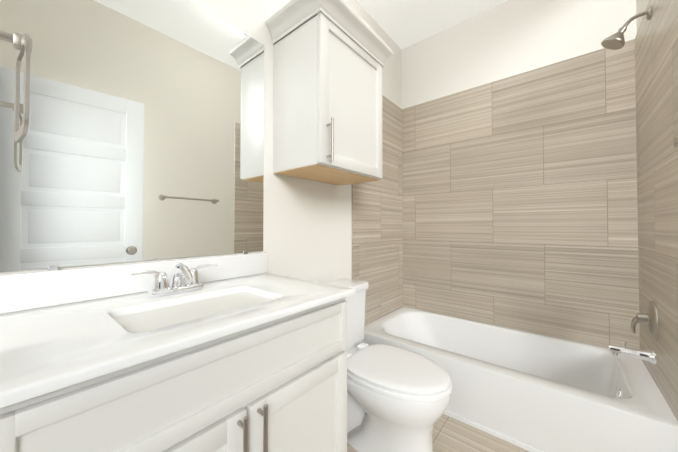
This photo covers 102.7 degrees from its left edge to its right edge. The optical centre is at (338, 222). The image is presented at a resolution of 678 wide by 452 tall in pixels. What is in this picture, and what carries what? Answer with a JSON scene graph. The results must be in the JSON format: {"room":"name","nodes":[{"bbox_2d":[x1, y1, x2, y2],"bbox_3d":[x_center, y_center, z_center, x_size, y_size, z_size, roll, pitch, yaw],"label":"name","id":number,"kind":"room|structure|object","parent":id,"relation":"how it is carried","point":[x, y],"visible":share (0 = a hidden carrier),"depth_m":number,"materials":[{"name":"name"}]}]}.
{"room":"bathroom","nodes":[
{"label":"bathroom","id":0,"kind":"room"},
{"bbox_2d":[0,0,401,282],"bbox_3d":[-0.221,-0.288,1.639,0.100,2.716,2.607,-1,-1,40],"label":"wall","id":1,"kind":"structure","parent":0,"point":[307,229],"depth_m":1.53,"materials":[{"name":"white paint"}]},
{"bbox_2d":[0,0,263,271],"bbox_3d":[-0.650,-0.384,1.038,0.009,1.059,0.848,-1,-1,40],"label":"mirror","id":2,"kind":"object","parent":1,"relation":"attached to","point":[143,140],"visible":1,"depth_m":0.94,"materials":[{"name":"clear glass"}]},
{"bbox_2d":[266,0,392,185],"bbox_3d":[-0.023,-0.646,1.501,0.384,0.784,0.632,-1,-1,40],"label":"upper cabinet","id":3,"kind":"object","parent":1,"relation":"attached to","point":[331,57],"visible":1,"depth_m":1.33,"materials":[{"name":"white paint"}]},
{"bbox_2d":[352,95,402,324],"bbox_3d":[0.342,0.009,2.224,0.010,2.141,0.779,-1,-1,40],"label":"wall tile","id":4,"kind":"structure","parent":1,"relation":"attached to","point":[377,240],"depth_m":2.25,"materials":[{"name":"tile"}]},
{"bbox_2d":[356,0,507,48],"bbox_3d":[0.394,-1.704,1.149,1.700,0.100,2.607,-1,-1,40],"label":"ceiling","id":5,"kind":"structure","parent":0,"point":[402,24],"depth_m":2.13,"materials":[{"name":"white paint"}]},
{"bbox_2d":[347,414,529,451],"bbox_3d":[0.394,1.112,1.105,1.700,0.100,2.607,-1,-1,40],"label":"floor","id":6,"kind":"structure","parent":0,"point":[450,434],"depth_m":1.32,"materials":[{"name":"tile"}]},
{"bbox_2d":[0,252,355,451],"bbox_3d":[-0.436,0.598,0.829,0.581,0.919,0.904,-1,-1,40],"label":"bathroom vanity","id":7,"kind":"object","parent":6,"relation":"on","point":[241,353],"visible":1,"depth_m":0.68,"materials":[{"name":"white paint"}]},
{"bbox_2d":[130,263,217,296],"bbox_3d":[-0.539,0.192,0.929,0.153,0.103,0.274,-1,-1,40],"label":"faucet","id":8,"kind":"object","parent":7,"relation":"on","point":[192,287],"depth_m":0.92,"materials":[{"name":"silver metal"}]},
{"bbox_2d":[322,278,451,451],"bbox_3d":[0.166,0.709,1.355,0.759,0.714,0.480,-1,-1,40],"label":"toilet","id":9,"kind":"object","parent":6,"relation":"on","point":[398,399],"visible":0.77,"depth_m":1.18,"materials":[{"name":"white ceramic"}]},
{"bbox_2d":[362,306,677,451],"bbox_3d":[0.914,0.914,1.732,1.474,0.316,0.756,-1,-1,40],"label":"bathtub","id":10,"kind":"object","parent":6,"relation":"on","point":[530,391],"visible":0.79,"depth_m":1.39,"materials":[{"name":"white ceramic"}]},
{"bbox_2d":[401,0,636,108],"bbox_3d":[1.196,-0.281,2.090,1.500,2.716,0.100,-1,-1,40],"label":"wall","id":11,"kind":"structure","parent":0,"point":[508,38],"depth_m":2.00,"materials":[{"name":"white paint"}]},
{"bbox_2d":[402,39,639,348],"bbox_3d":[1.161,-0.127,2.045,1.480,1.875,0.010,-1,-1,40],"label":"wall tile","id":12,"kind":"structure","parent":11,"relation":"attached to","point":[519,203],"depth_m":1.88,"materials":[{"name":"tile"}]},
{"bbox_2d":[636,0,648,30],"bbox_3d":[1.008,-0.304,0.615,0.100,2.716,2.607,-1,-1,40],"label":"wall","id":13,"kind":"structure","parent":0,"point":[641,5],"depth_m":1.50,"materials":[{"name":"beige paint"}]},
{"bbox_2d":[635,0,677,421],"bbox_3d":[1.465,-0.006,1.245,0.010,2.141,0.847,-1,-1,40],"label":"wall tile","id":14,"kind":"structure","parent":13,"relation":"attached to","point":[656,62],"depth_m":1.20,"materials":[{"name":"tile"}]},
{"bbox_2d":[601,5,651,49],"bbox_3d":[1.420,-0.953,1.344,0.172,0.154,0.096,-1,-1,40],"label":"shower head","id":15,"kind":"object","parent":14,"relation":"attached to","point":[615,41],"visible":1,"depth_m":1.34},
{"bbox_2d":[608,341,656,364],"bbox_3d":[1.449,0.637,1.348,0.160,0.084,0.068,-1,-1,40],"label":"tub spout","id":16,"kind":"object","parent":14,"relation":"attached to","point":[646,355],"visible":1,"depth_m":1.33,"materials":[{"name":"silver metal"}]},
{"bbox_2d":[631,301,658,340],"bbox_3d":[1.482,0.469,1.323,0.074,0.183,0.183,-1,-1,40],"label":"shower valve","id":17,"kind":"object","parent":14,"relation":"attached to","point":[649,318],"visible":1,"depth_m":1.29,"materials":[{"name":"silver metal"}]},
{"bbox_2d":[673,138,677,146],"bbox_3d":[0.888,-0.242,0.612,0.082,0.051,0.501,-1,-1,40],"label":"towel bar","id":18,"kind":"object","parent":13,"relation":"attached to","point":[675,142],"visible":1,"depth_m":0.80,"materials":[{"name":"silver metal"}]},
{"bbox_3d":[-0.724,-0.307,0.426,0.680,2.716,0.100,-1,-1,40],"label":"wall","id":19,"kind":"structure","parent":0,"visible":0},
{"bbox_2d":[0,30,31,142],"bbox_3d":[-0.717,-0.301,0.558,0.162,0.240,0.111,-1,-1,40],"label":"towel ring","id":20,"kind":"object","parent":19,"relation":"attached to","point":[22,44],"visible":1,"depth_m":0.57,"materials":[{"name":"silver metal"}]}
]}

